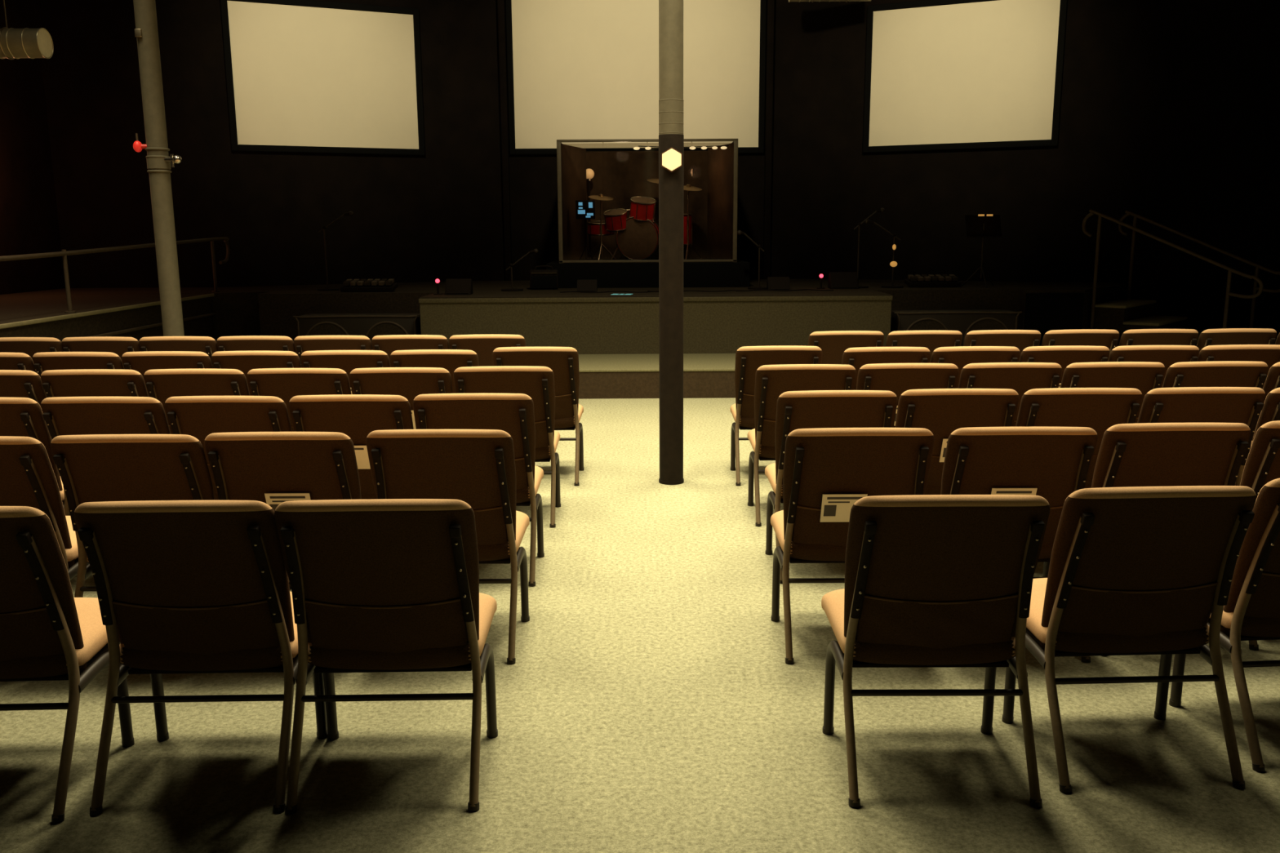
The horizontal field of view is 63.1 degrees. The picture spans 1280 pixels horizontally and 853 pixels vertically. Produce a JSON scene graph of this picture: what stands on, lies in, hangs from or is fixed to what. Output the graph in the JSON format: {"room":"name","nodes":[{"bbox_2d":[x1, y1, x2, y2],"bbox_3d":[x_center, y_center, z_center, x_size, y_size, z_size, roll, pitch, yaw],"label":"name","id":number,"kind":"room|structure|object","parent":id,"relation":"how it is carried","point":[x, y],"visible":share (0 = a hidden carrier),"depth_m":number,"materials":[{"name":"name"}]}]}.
{"room":"church","nodes":[
{"label":"church","id":0,"kind":"room"},
{"bbox_2d":[0,0,65,294],"bbox_3d":[-7.616,-2.533,5.520,0.200,6.200,20.000,0,11,0],"label":"wall","id":1,"kind":"structure","parent":0,"point":[29,223],"depth_m":12.74,"materials":[{"name":"brown paint"}]},
{"bbox_2d":[0,397,1279,852],"bbox_3d":[0.203,0.516,6.099,15.900,0.100,20.000,0,11,0],"label":"floor","id":2,"kind":"structure","parent":0,"point":[651,701],"depth_m":3.30,"materials":[{"name":"carpet"}]},
{"bbox_2d":[0,352,37,373],"bbox_3d":[-4.019,-0.062,6.677,0.542,0.882,0.602,-1,11,-1],"label":"chair","id":3,"kind":"object","parent":2,"relation":"on","point":[8,361],"visible":0.14,"depth_m":6.38,"materials":[{"name":"brown fabric"}]},
{"bbox_2d":[0,369,47,413],"bbox_3d":[-3.484,0.091,5.841,0.542,0.882,0.602,0,11,-1],"label":"chair","id":4,"kind":"object","parent":2,"relation":"on","point":[13,383],"visible":0.13,"depth_m":5.56,"materials":[{"name":"brown fabric"}]},
{"bbox_2d":[0,337,63,364],"bbox_3d":[-4.347,-0.235,7.611,0.542,0.882,0.602,0,11,0],"label":"chair","id":5,"kind":"object","parent":2,"relation":"on","point":[29,346],"visible":0.09,"depth_m":7.31,"materials":[{"name":"brown fabric"}]},
{"bbox_2d":[0,397,64,506],"bbox_3d":[-2.950,0.263,4.907,0.542,0.882,0.602,-1,11,-1],"label":"chair","id":6,"kind":"object","parent":2,"relation":"on","point":[19,416],"visible":0.23,"depth_m":4.65,"materials":[{"name":"brown fabric"}]},
{"bbox_2d":[0,435,89,580],"bbox_3d":[-2.418,0.427,4.013,0.542,0.882,0.602,0,11,-1],"label":"chair","id":7,"kind":"object","parent":2,"relation":"on","point":[28,478],"visible":0.44,"depth_m":3.79,"materials":[{"name":"brown fabric"}]},
{"bbox_2d":[0,506,134,822],"bbox_3d":[-1.862,0.604,3.050,0.542,0.882,0.602,-1,11,-2],"label":"chair","id":8,"kind":"object","parent":2,"relation":"on","point":[47,633],"visible":0.9,"depth_m":2.91,"materials":[{"name":"brown fabric"}]},
{"bbox_2d":[32,351,124,377],"bbox_3d":[-3.462,-0.065,6.677,0.542,0.882,0.602,0,11,1],"label":"chair","id":9,"kind":"object","parent":2,"relation":"on","point":[47,361],"visible":0.12,"depth_m":6.38,"materials":[{"name":"brown fabric"}]},
{"bbox_2d":[40,368,148,397],"bbox_3d":[-2.933,0.088,5.841,0.542,0.882,0.602,0,11,0],"label":"chair","id":10,"kind":"object","parent":2,"relation":"on","point":[81,382],"visible":0.15,"depth_m":5.55,"materials":[{"name":"brown fabric"}]},
{"bbox_2d":[61,336,141,369],"bbox_3d":[-3.804,-0.238,7.611,0.542,0.882,0.602,0,11,-1],"label":"chair","id":11,"kind":"object","parent":2,"relation":"on","point":[119,346],"visible":0.07,"depth_m":7.31,"materials":[{"name":"brown fabric"}]},
{"bbox_2d":[40,396,171,515],"bbox_3d":[-2.394,0.259,4.907,0.542,0.882,0.602,0,11,1],"label":"chair","id":12,"kind":"object","parent":2,"relation":"on","point":[63,415],"visible":0.23,"depth_m":4.62,"materials":[{"name":"brown fabric"}]},
{"bbox_2d":[0,293,216,342],"bbox_3d":[-6.220,-0.452,8.759,2.485,0.900,7.180,0,11,0],"label":"walkway","id":13,"kind":"object","parent":2,"relation":"on","point":[136,316],"depth_m":10.25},
{"bbox_2d":[50,434,214,597],"bbox_3d":[-1.858,0.420,4.033,0.542,0.882,0.602,0,11,-1],"label":"chair","id":14,"kind":"object","parent":2,"relation":"on","point":[91,468],"visible":0.37,"depth_m":3.77,"materials":[{"name":"brown fabric"}]},
{"bbox_2d":[133,0,184,336],"bbox_3d":[-3.791,-3.030,8.049,0.334,6.200,0.276,6,12,32],"label":"support column","id":15,"kind":"structure","parent":2,"relation":"on","point":[159,163],"depth_m":8.19,"materials":[{"name":"grey metal"}]},
{"bbox_2d":[121,351,213,396],"bbox_3d":[-2.915,-0.069,6.677,0.542,0.882,0.602,0,11,0],"label":"chair","id":16,"kind":"object","parent":2,"relation":"on","point":[141,362],"visible":0.16,"depth_m":6.38,"materials":[{"name":"brown fabric"}]},
{"bbox_2d":[138,336,218,368],"bbox_3d":[-3.260,-0.241,7.611,0.542,0.882,0.602,0,11,-1],"label":"chair","id":17,"kind":"object","parent":2,"relation":"on","point":[206,344],"visible":0.22,"depth_m":7.31,"materials":[{"name":"brown fabric"}]},
{"bbox_2d":[143,368,249,434],"bbox_3d":[-2.382,0.084,5.841,0.542,0.882,0.602,0,11,0],"label":"chair","id":18,"kind":"object","parent":2,"relation":"on","point":[162,384],"visible":0.2,"depth_m":5.55,"materials":[{"name":"brown fabric"}]},
{"bbox_2d":[74,500,327,815],"bbox_3d":[-1.266,0.591,3.099,0.542,0.882,0.602,-1,11,-1],"label":"chair","id":19,"kind":"object","parent":2,"relation":"on","point":[182,586],"visible":0.96,"depth_m":2.92,"materials":[{"name":"brown fabric"}]},
{"bbox_2d":[164,395,292,590],"bbox_3d":[-1.843,0.256,4.907,0.542,0.882,0.602,0,11,1],"label":"chair","id":20,"kind":"object","parent":2,"relation":"on","point":[198,417],"visible":0.27,"depth_m":4.62,"materials":[{"name":"brown fabric"}]},
{"bbox_2d":[216,335,295,352],"bbox_3d":[-2.712,-0.245,7.611,0.542,0.882,0.602,0,11,0],"label":"chair","id":21,"kind":"object","parent":2,"relation":"on","point":[242,343],"visible":0.09,"depth_m":7.31,"materials":[{"name":"brown fabric"}]},
{"bbox_2d":[211,351,302,395],"bbox_3d":[-2.363,-0.072,6.677,0.542,0.882,0.602,0,11,1],"label":"chair","id":22,"kind":"object","parent":2,"relation":"on","point":[244,362],"visible":0.12,"depth_m":6.38,"materials":[{"name":"brown fabric"}]},
{"bbox_2d":[204,431,361,586],"bbox_3d":[-1.315,0.411,4.062,0.542,0.882,0.602,0,11,0],"label":"chair","id":23,"kind":"object","parent":2,"relation":"on","point":[244,465],"visible":0.32,"depth_m":3.80,"materials":[{"name":"brown fabric"}]},
{"bbox_2d":[264,493,311,511],"bbox_3d":[-1.299,0.300,3.866,0.165,0.118,0.046,0,11,0],"label":"pamphlet","id":24,"kind":"object","parent":23,"relation":"on","point":[273,500],"visible":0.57,"depth_m":3.84,"materials":[{"name":"paper"}]},
{"bbox_2d":[247,368,351,431],"bbox_3d":[-1.830,0.081,5.841,0.542,0.882,0.602,0,11,0],"label":"chair","id":25,"kind":"object","parent":2,"relation":"on","point":[285,384],"visible":0.21,"depth_m":5.55,"materials":[{"name":"brown fabric"}]},
{"bbox_2d":[293,335,372,367],"bbox_3d":[-2.170,-0.248,7.611,0.542,0.882,0.602,-1,11,-1],"label":"chair","id":26,"kind":"object","parent":2,"relation":"on","point":[305,343],"visible":0.2,"depth_m":7.31,"materials":[{"name":"brown fabric"}]},
{"bbox_2d":[300,350,390,387],"bbox_3d":[-1.817,-0.075,6.677,0.542,0.882,0.602,0,11,0],"label":"chair","id":27,"kind":"object","parent":2,"relation":"on","point":[347,361],"visible":0.09,"depth_m":6.38,"materials":[{"name":"brown fabric"}]},
{"bbox_2d":[288,394,413,499],"bbox_3d":[-1.295,0.251,4.917,0.542,0.882,0.602,0,11,0],"label":"chair","id":28,"kind":"object","parent":2,"relation":"on","point":[355,416],"visible":0.2,"depth_m":4.64,"materials":[{"name":"brown fabric"}]},
{"bbox_2d":[354,445,370,469],"bbox_3d":[-1.310,0.140,4.722,0.165,0.118,0.046,0,11,0],"label":"pamphlet","id":29,"kind":"object","parent":28,"relation":"on","point":[361,451],"visible":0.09,"depth_m":4.72,"materials":[{"name":"paper"}]},
{"bbox_2d":[293,312,421,346],"bbox_3d":[-3.141,-0.936,11.831,1.398,0.686,0.530,0,11,0],"label":"speaker","id":30,"kind":"object","parent":2,"relation":"on","point":[370,325],"visible":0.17,"depth_m":11.56,"materials":[{"name":"paint"}]},
{"bbox_2d":[274,498,497,813],"bbox_3d":[-0.724,0.588,3.099,0.542,0.882,0.602,-1,11,-1],"label":"chair","id":31,"kind":"object","parent":2,"relation":"on","point":[378,585],"visible":1,"depth_m":2.92,"materials":[{"name":"brown fabric"}]},
{"bbox_2d":[349,367,453,409],"bbox_3d":[-1.284,0.078,5.841,0.542,0.882,0.602,0,11,-1],"label":"chair","id":32,"kind":"object","parent":2,"relation":"on","point":[409,383],"visible":0.23,"depth_m":5.55,"materials":[{"name":"brown fabric"}]},
{"bbox_2d":[371,334,448,367],"bbox_3d":[-1.620,-0.251,7.611,0.542,0.882,0.602,0,11,0],"label":"chair","id":33,"kind":"object","parent":2,"relation":"on","point":[389,344],"visible":0.13,"depth_m":7.31,"materials":[{"name":"brown fabric"}]},
{"bbox_2d":[390,349,479,393],"bbox_3d":[-1.266,-0.079,6.677,0.542,0.882,0.602,0,11,0],"label":"chair","id":34,"kind":"object","parent":2,"relation":"on","point":[450,360],"visible":0.08,"depth_m":6.38,"materials":[{"name":"brown fabric"}]},
{"bbox_2d":[365,429,529,663],"bbox_3d":[-0.732,0.402,4.092,0.542,0.882,0.602,0,11,1],"label":"chair","id":35,"kind":"object","parent":2,"relation":"on","point":[476,468],"visible":0.63,"depth_m":3.86,"materials":[{"name":"brown fabric"}]},
{"bbox_2d":[413,393,544,586],"bbox_3d":[-0.747,0.244,4.937,0.542,0.882,0.602,0,11,0],"label":"chair","id":36,"kind":"object","parent":2,"relation":"on","point":[513,414],"visible":0.56,"depth_m":4.68,"materials":[{"name":"brown fabric"}]},
{"bbox_2d":[448,334,525,366],"bbox_3d":[-1.077,-0.255,7.611,0.542,0.882,0.602,0,11,0],"label":"chair","id":37,"kind":"object","parent":2,"relation":"on","point":[483,345],"visible":0.09,"depth_m":7.31,"materials":[{"name":"brown fabric"}]},
{"bbox_2d":[453,365,560,527],"bbox_3d":[-0.734,0.069,5.871,0.542,0.882,0.602,0,11,-1],"label":"chair","id":38,"kind":"object","parent":2,"relation":"on","point":[537,383],"visible":0.48,"depth_m":5.61,"materials":[{"name":"brown fabric"}]},
{"bbox_2d":[492,346,584,485],"bbox_3d":[-0.652,-0.106,6.805,0.542,0.882,0.602,0,11,1],"label":"chair","id":39,"kind":"object","parent":2,"relation":"on","point":[563,362],"visible":0.6,"depth_m":6.57,"materials":[{"name":"brown fabric"}]},
{"bbox_2d":[5,279,1128,354],"bbox_3d":[-0.673,-1.299,13.104,13.570,0.900,3.900,0,11,0],"label":"stage","id":40,"kind":"object","parent":2,"relation":"on","point":[717,322],"visible":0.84,"depth_m":11.22,"materials":[{"name":"wood"}]},
{"bbox_2d":[0,236,230,313],"bbox_3d":[-5.068,-1.290,8.997,0.090,0.647,7.906,0,11,0],"label":"walkway railing","id":41,"kind":"object","parent":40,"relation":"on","point":[63,253],"visible":0.98,"depth_m":9.59,"materials":[{"name":"metal"}]},
{"bbox_2d":[316,211,353,290],"bbox_3d":[-3.678,-2.116,12.571,0.490,0.938,0.260,0,11,0],"label":"microphone stand","id":42,"kind":"object","parent":40,"relation":"on","point":[350,213],"visible":1,"depth_m":12.54,"materials":[{"name":"black metal"}]},
{"bbox_2d":[340,278,397,291],"bbox_3d":[-3.210,-1.677,12.349,0.620,0.136,0.262,0,11,0],"label":"pedalboard","id":43,"kind":"object","parent":40,"relation":"on","point":[349,285],"visible":1,"depth_m":12.24,"materials":[{"name":"black plastic"}]},
{"bbox_2d":[433,278,473,294],"bbox_3d":[-2.102,-1.567,11.665,0.429,0.174,0.209,0,11,0],"label":"monitor speaker","id":44,"kind":"object","parent":40,"relation":"on","point":[463,286],"visible":1,"depth_m":11.62},
{"bbox_2d":[529,265,558,289],"bbox_3d":[-1.160,-1.802,12.592,0.340,0.285,0.280,-1,11,-5],"label":"amplifier","id":45,"kind":"object","parent":40,"relation":"on","point":[539,278],"visible":1,"depth_m":12.48,"materials":[{"name":"black plastic"}]},
{"bbox_2d":[577,279,597,292],"bbox_3d":[-0.610,-1.623,12.010,0.230,0.139,0.169,0,11,0],"label":"monitor speaker","id":46,"kind":"object","parent":40,"relation":"on","point":[589,286],"visible":0.95,"depth_m":11.97},
{"bbox_2d":[766,276,790,290],"bbox_3d":[1.610,-1.662,12.108,0.253,0.153,0.186,0,11,0],"label":"monitor speaker","id":47,"kind":"object","parent":40,"relation":"on","point":[772,282],"visible":0.93,"depth_m":12.06},
{"bbox_2d":[816,271,857,288],"bbox_3d":[2.335,-1.733,12.352,0.471,0.195,0.235,0,11,0],"label":"monitor speaker","id":48,"kind":"object","parent":40,"relation":"on","point":[837,280],"visible":1,"depth_m":12.30},
{"bbox_2d":[853,208,884,288],"bbox_3d":[2.689,-2.127,12.424,0.424,0.938,0.260,0,11,0],"label":"microphone stand","id":49,"kind":"object","parent":40,"relation":"on","point":[882,210],"visible":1,"depth_m":12.39,"materials":[{"name":"black metal"}]},
{"bbox_2d":[864,219,903,288],"bbox_3d":[2.912,-2.064,12.436,0.490,0.808,0.260,0,11,0],"label":"microphone stand","id":50,"kind":"object","parent":40,"relation":"on","point":[893,264],"visible":1,"depth_m":12.40,"materials":[{"name":"black metal"}]},
{"bbox_2d":[904,274,961,286],"bbox_3d":[3.539,-1.765,12.594,0.620,0.136,0.262,0,11,0],"label":"pedalboard","id":51,"kind":"object","parent":40,"relation":"on","point":[937,280],"visible":1,"depth_m":12.49,"materials":[{"name":"black plastic"}]},
{"bbox_2d":[961,213,1003,287],"bbox_3d":[4.087,-2.087,12.377,0.420,0.852,0.344,0,11,0],"label":"music stand","id":52,"kind":"object","parent":40,"relation":"on","point":[980,225],"visible":1,"depth_m":12.39,"materials":[{"name":"paint"}]},
{"bbox_3d":[0.098,-2.042,13.790,2.500,0.300,2.000,0,11,0],"label":"drum riser","id":53,"kind":"object","parent":40,"relation":"on","visible":0},
{"bbox_2d":[575,200,595,260],"bbox_3d":[-0.675,-2.424,12.947,0.245,0.756,0.181,0,11,0],"label":"tablet","id":54,"kind":"object","parent":53,"relation":"on","point":[584,210],"visible":0.95,"depth_m":12.91,"materials":[{"name":"black plastic"}]},
{"bbox_2d":[586,178,702,260],"bbox_3d":[0.060,-2.705,13.575,1.497,1.070,0.724,-2,11,-7],"label":"drum kit","id":55,"kind":"object","parent":53,"relation":"on","point":[637,236],"visible":0.8,"depth_m":13.38,"materials":[{"name":"red paint"}]},
{"bbox_2d":[556,138,737,263],"bbox_3d":[0.092,-2.900,13.548,2.190,1.475,1.750,0,11,0],"label":"booth","id":56,"kind":"object","parent":53,"relation":"on","point":[621,176],"visible":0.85,"depth_m":13.44,"materials":[{"name":"brown wood"}]},
{"bbox_2d":[578,353,735,399],"bbox_3d":[0.097,-0.526,10.625,9.020,0.284,1.280,0,11,0],"label":"step","id":57,"kind":"structure","parent":2,"relation":"on","point":[705,375],"depth_m":10.02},
{"bbox_2d":[658,0,684,484],"bbox_3d":[0.183,-2.691,6.109,0.160,6.200,0.160,0,11,0],"label":"support column","id":58,"kind":"structure","parent":2,"relation":"on","point":[671,184],"depth_m":6.34,"materials":[{"name":"grey metal"}]},
{"bbox_2d":[661,146,682,172],"bbox_3d":[0.189,-1.593,6.224,0.128,0.148,0.020,0,11,0],"label":"light panel","id":59,"kind":"object","parent":58,"relation":"attached to","point":[671,158],"visible":1,"depth_m":6.22,"materials":[{"name":"plastic"}]},
{"bbox_2d":[729,345,822,485],"bbox_3d":[0.874,-0.110,6.775,0.542,0.882,0.602,0,11,1],"label":"chair","id":60,"kind":"object","parent":2,"relation":"on","point":[748,359],"visible":0.55,"depth_m":6.53,"materials":[{"name":"brown fabric"}]},
{"bbox_2d":[747,364,856,525],"bbox_3d":[0.897,0.059,5.871,0.542,0.882,0.602,0,11,0],"label":"chair","id":61,"kind":"object","parent":2,"relation":"on","point":[771,381],"visible":0.56,"depth_m":5.61,"materials":[{"name":"brown fabric"}]},
{"bbox_2d":[764,390,897,582],"bbox_3d":[0.892,0.230,4.957,0.542,0.882,0.602,0,11,0],"label":"chair","id":62,"kind":"object","parent":2,"relation":"on","point":[813,409],"visible":0.48,"depth_m":4.68,"materials":[{"name":"brown fabric"}]},
{"bbox_2d":[808,330,884,364],"bbox_3d":[1.475,-0.289,7.709,0.542,0.882,0.602,0,11,-1],"label":"chair","id":63,"kind":"object","parent":2,"relation":"on","point":[833,344],"visible":0.16,"depth_m":7.42,"materials":[{"name":"brown fabric"}]},
{"bbox_2d":[770,427,934,663],"bbox_3d":[0.808,0.396,4.072,0.542,0.882,0.602,0,11,0],"label":"chair","id":64,"kind":"object","parent":2,"relation":"on","point":[871,461],"visible":0.62,"depth_m":3.85,"materials":[{"name":"brown fabric"}]},
{"bbox_2d":[820,493,867,522],"bbox_3d":[0.759,0.304,3.884,0.165,0.118,0.046,0,11,0],"label":"pamphlet","id":65,"kind":"object","parent":64,"relation":"on","point":[834,507],"visible":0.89,"depth_m":3.88,"materials":[{"name":"paper"}]},
{"bbox_2d":[841,346,930,390],"bbox_3d":[1.519,-0.096,6.677,0.542,0.882,0.602,0,11,-1],"label":"chair","id":66,"kind":"object","parent":2,"relation":"on","point":[857,357],"visible":0.1,"depth_m":6.38,"materials":[{"name":"brown fabric"}]},
{"bbox_2d":[856,363,959,427],"bbox_3d":[1.454,0.052,5.891,0.542,0.882,0.602,0,11,0],"label":"chair","id":67,"kind":"object","parent":2,"relation":"on","point":[896,378],"visible":0.19,"depth_m":5.60,"materials":[{"name":"brown fabric"}]},
{"bbox_2d":[885,330,962,363],"bbox_3d":[2.035,-0.292,7.709,0.542,0.882,0.602,-1,11,-1],"label":"chair","id":68,"kind":"object","parent":2,"relation":"on","point":[931,340],"visible":0.16,"depth_m":7.41,"materials":[{"name":"brown fabric"}]},
{"bbox_2d":[821,494,1049,807],"bbox_3d":[0.852,0.576,3.109,0.542,0.882,0.602,0,11,0],"label":"chair","id":69,"kind":"object","parent":2,"relation":"on","point":[931,580],"visible":1,"depth_m":2.93,"materials":[{"name":"brown fabric"}]},
{"bbox_2d":[890,308,1022,346],"bbox_3d":[3.524,-0.977,11.831,1.409,0.686,0.530,0,11,0],"label":"speaker","id":70,"kind":"object","parent":2,"relation":"on","point":[963,321],"visible":0.3,"depth_m":11.56,"materials":[{"name":"paint"}]},
{"bbox_2d":[894,388,1018,494],"bbox_3d":[1.450,0.221,4.986,0.542,0.882,0.602,0,11,0],"label":"chair","id":71,"kind":"object","parent":2,"relation":"on","point":[941,411],"visible":0.24,"depth_m":4.71,"materials":[{"name":"brown fabric"}]},
{"bbox_2d":[930,346,1020,388],"bbox_3d":[2.071,-0.099,6.677,0.542,0.882,0.602,0,11,0],"label":"chair","id":72,"kind":"object","parent":2,"relation":"on","point":[960,356],"visible":0.12,"depth_m":6.38,"materials":[{"name":"brown fabric"}]},
{"bbox_2d":[963,329,1040,362],"bbox_3d":[2.596,-0.296,7.709,0.542,0.882,0.602,0,11,0],"label":"chair","id":73,"kind":"object","parent":2,"relation":"on","point":[1021,340],"visible":0.12,"depth_m":7.41,"materials":[{"name":"brown fabric"}]},
{"bbox_2d":[958,362,1062,426],"bbox_3d":[2.011,0.048,5.891,0.542,0.882,0.602,0,11,0],"label":"chair","id":74,"kind":"object","parent":2,"relation":"on","point":[1021,377],"visible":0.18,"depth_m":5.60,"materials":[{"name":"brown fabric"}]},
{"bbox_2d":[940,426,1097,662],"bbox_3d":[1.405,0.392,4.072,0.542,0.882,0.602,0,11,1],"label":"chair","id":75,"kind":"object","parent":2,"relation":"on","point":[1056,461],"visible":0.43,"depth_m":3.81,"materials":[{"name":"brown fabric"}]},
{"bbox_2d":[991,488,1037,495],"bbox_3d":[1.383,0.281,3.876,0.165,0.118,0.046,0,11,1],"label":"pamphlet","id":76,"kind":"object","parent":75,"relation":"on","point":[1028,491],"visible":0.34,"depth_m":3.85,"materials":[{"name":"paper"}]},
{"bbox_2d":[1019,345,1110,382],"bbox_3d":[2.623,-0.103,6.677,0.542,0.882,0.602,0,11,1],"label":"chair","id":77,"kind":"object","parent":2,"relation":"on","point":[1064,356],"visible":0.09,"depth_m":6.38,"materials":[{"name":"brown fabric"}]},
{"bbox_2d":[1015,387,1142,488],"bbox_3d":[2.008,0.218,4.986,0.542,0.882,0.602,0,11,1],"label":"chair","id":78,"kind":"object","parent":2,"relation":"on","point":[1099,409],"visible":0.22,"depth_m":4.71,"materials":[{"name":"brown fabric"}]},
{"bbox_2d":[1041,328,1119,360],"bbox_3d":[3.155,-0.299,7.709,0.542,0.882,0.602,-1,11,-1],"label":"chair","id":79,"kind":"object","parent":2,"relation":"on","point":[1108,339],"visible":0.2,"depth_m":7.41,"materials":[{"name":"brown fabric"}]},
{"bbox_2d":[1060,361,1164,423],"bbox_3d":[2.566,0.045,5.891,0.542,0.882,0.602,0,11,0],"label":"chair","id":80,"kind":"object","parent":2,"relation":"on","point":[1144,376],"visible":0.24,"depth_m":5.60,"materials":[{"name":"brown fabric"}]},
{"bbox_2d":[1001,485,1256,792],"bbox_3d":[1.456,0.558,3.187,0.542,0.882,0.602,-1,11,-2],"label":"chair","id":81,"kind":"object","parent":2,"relation":"on","point":[1133,571],"visible":0.92,"depth_m":3.01,"materials":[{"name":"brown fabric"}]},
{"bbox_2d":[1093,299,1200,346],"bbox_3d":[6.132,-1.047,12.019,1.460,0.723,1.170,9,14,40],"label":"stairs","id":82,"kind":"structure","parent":2,"relation":"on","point":[1121,316],"depth_m":11.94,"materials":[{"name":"black"}]},
{"bbox_2d":[1107,345,1199,387],"bbox_3d":[3.174,-0.106,6.677,0.542,0.882,0.602,0,11,1],"label":"chair","id":83,"kind":"object","parent":2,"relation":"on","point":[1167,355],"visible":0.11,"depth_m":6.38,"materials":[{"name":"brown fabric"}]},
{"bbox_2d":[1119,328,1198,346],"bbox_3d":[3.722,-0.302,7.709,0.542,0.882,0.602,0,11,1],"label":"chair","id":84,"kind":"object","parent":2,"relation":"on","point":[1136,336],"visible":0.14,"depth_m":7.41,"materials":[{"name":"brown fabric"}]},
{"bbox_2d":[1091,422,1250,653],"bbox_3d":[1.995,0.378,4.131,0.542,0.882,0.602,0,11,0],"label":"chair","id":85,"kind":"object","parent":2,"relation":"on","point":[1141,454],"visible":0.3,"depth_m":3.86,"materials":[{"name":"brown fabric"}]},
{"bbox_2d":[1082,208,1263,328],"bbox_3d":[5.747,-1.478,11.399,1.869,1.802,0.100,9,14,40],"label":"stair handrail","id":86,"kind":"object","parent":2,"relation":"on","point":[1092,212],"visible":0.84,"depth_m":11.33,"materials":[{"name":"metal"}]},
{"bbox_2d":[1118,210,1279,328],"bbox_3d":[6.598,-1.661,12.352,1.869,1.802,0.100,9,14,40],"label":"stair handrail","id":87,"kind":"object","parent":2,"relation":"on","point":[1127,212],"visible":0.77,"depth_m":12.29,"materials":[{"name":"metal"}]},
{"bbox_2d":[1137,386,1265,485],"bbox_3d":[2.563,0.214,4.986,0.542,0.882,0.602,0,11,0],"label":"chair","id":88,"kind":"object","parent":2,"relation":"on","point":[1244,405],"visible":0.34,"depth_m":4.70,"materials":[{"name":"brown fabric"}]},
{"bbox_2d":[1162,360,1267,388],"bbox_3d":[3.120,0.042,5.890,0.542,0.882,0.602,0,11,-1],"label":"chair","id":89,"kind":"object","parent":2,"relation":"on","point":[1220,373],"visible":0.19,"depth_m":5.60,"materials":[{"name":"brown fabric"}]},
{"bbox_2d":[1168,478,1279,771],"bbox_3d":[2.063,0.532,3.305,0.542,0.882,0.602,-1,11,-4],"label":"chair","id":90,"kind":"object","parent":2,"relation":"on","point":[1251,612],"visible":0.8,"depth_m":3.15,"materials":[{"name":"brown fabric"}]},
{"bbox_2d":[1196,328,1276,352],"bbox_3d":[4.280,-0.306,7.709,0.542,0.882,0.602,0,11,0],"label":"chair","id":91,"kind":"object","parent":2,"relation":"on","point":[1226,336],"visible":0.12,"depth_m":7.41,"materials":[{"name":"brown fabric"}]},
{"bbox_2d":[1196,344,1279,389],"bbox_3d":[3.722,-0.109,6.677,0.542,0.882,0.602,0,11,0],"label":"chair","id":92,"kind":"object","parent":2,"relation":"on","point":[1269,354],"visible":0.04,"depth_m":6.38,"materials":[{"name":"brown fabric"}]},
{"bbox_2d":[1240,420,1279,649],"bbox_3d":[2.593,0.367,4.170,0.542,0.882,0.602,0,11,0],"label":"chair","id":93,"kind":"object","parent":2,"relation":"on","point":[1262,466],"visible":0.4,"depth_m":3.94,"materials":[{"name":"brown fabric"}]},
{"bbox_2d":[1249,361,1279,449],"bbox_3d":[3.683,0.038,5.890,0.542,0.882,0.602,0,11,1],"label":"chair","id":94,"kind":"object","parent":2,"relation":"on","point":[1272,382],"visible":0.07,"depth_m":5.64,"materials":[{"name":"brown fabric"}]},
{"bbox_2d":[1251,387,1279,444],"bbox_3d":[3.122,0.211,4.986,0.542,0.882,0.602,0,11,1],"label":"chair","id":95,"kind":"object","parent":2,"relation":"on","point":[1270,411],"visible":0.07,"depth_m":4.73,"materials":[{"name":"brown fabric"}]},
{"bbox_2d":[35,0,1279,333],"bbox_3d":[0.224,-4.221,14.283,15.500,6.200,2.170,0,11,0],"label":"wall","id":96,"kind":"structure","parent":0,"point":[1164,104],"depth_m":13.62,"materials":[{"name":"black paint"}]},
{"bbox_2d":[220,0,425,155],"bbox_3d":[-4.114,-4.579,13.704,2.490,1.910,0.061,-5,12,-23],"label":"projection screen","id":97,"kind":"object","parent":96,"relation":"attached to","point":[303,76],"visible":1,"depth_m":13.66,"materials":[{"name":"fabric"}]},
{"bbox_2d":[505,0,766,155],"bbox_3d":[-0.052,-5.189,14.355,3.560,2.780,0.060,0,11,0],"label":"projection screen","id":98,"kind":"object","parent":96,"relation":"attached to","point":[578,69],"visible":0.95,"depth_m":14.40,"materials":[{"name":"fabric"}]},
{"bbox_2d":[497,0,774,280],"bbox_3d":[-0.049,-4.703,14.421,3.770,5.300,0.120,0,11,0],"label":"trim","id":99,"kind":"structure","parent":96,"relation":"attached to","point":[500,3],"depth_m":14.49,"materials":[{"name":"black paint"}]},
{"bbox_2d":[862,0,1067,152],"bbox_3d":[4.198,-4.614,13.644,2.490,1.910,0.061,4,12,23],"label":"projection screen","id":100,"kind":"object","parent":96,"relation":"attached to","point":[940,74],"visible":1,"depth_m":13.61,"materials":[{"name":"fabric"}]},
{"bbox_2d":[1246,0,1279,344],"bbox_3d":[8.084,-2.629,5.520,0.200,6.200,20.000,0,11,0],"label":"wall","id":101,"kind":"structure","parent":0,"point":[1267,242],"depth_m":13.18,"materials":[{"name":"black paint"}]},
{"bbox_3d":[0.165,-5.677,4.940,15.900,0.100,20.000,0,11,0],"label":"ceiling","id":102,"kind":"structure","parent":0,"visible":0},
{"bbox_2d":[0,0,53,59],"bbox_3d":[-6.203,-4.588,8.291,2.620,3.197,0.254,0,11,0],"label":"air duct","id":103,"kind":"object","parent":102,"relation":"hanging from","point":[26,42],"visible":1,"depth_m":8.48,"materials":[{"name":"metal"}]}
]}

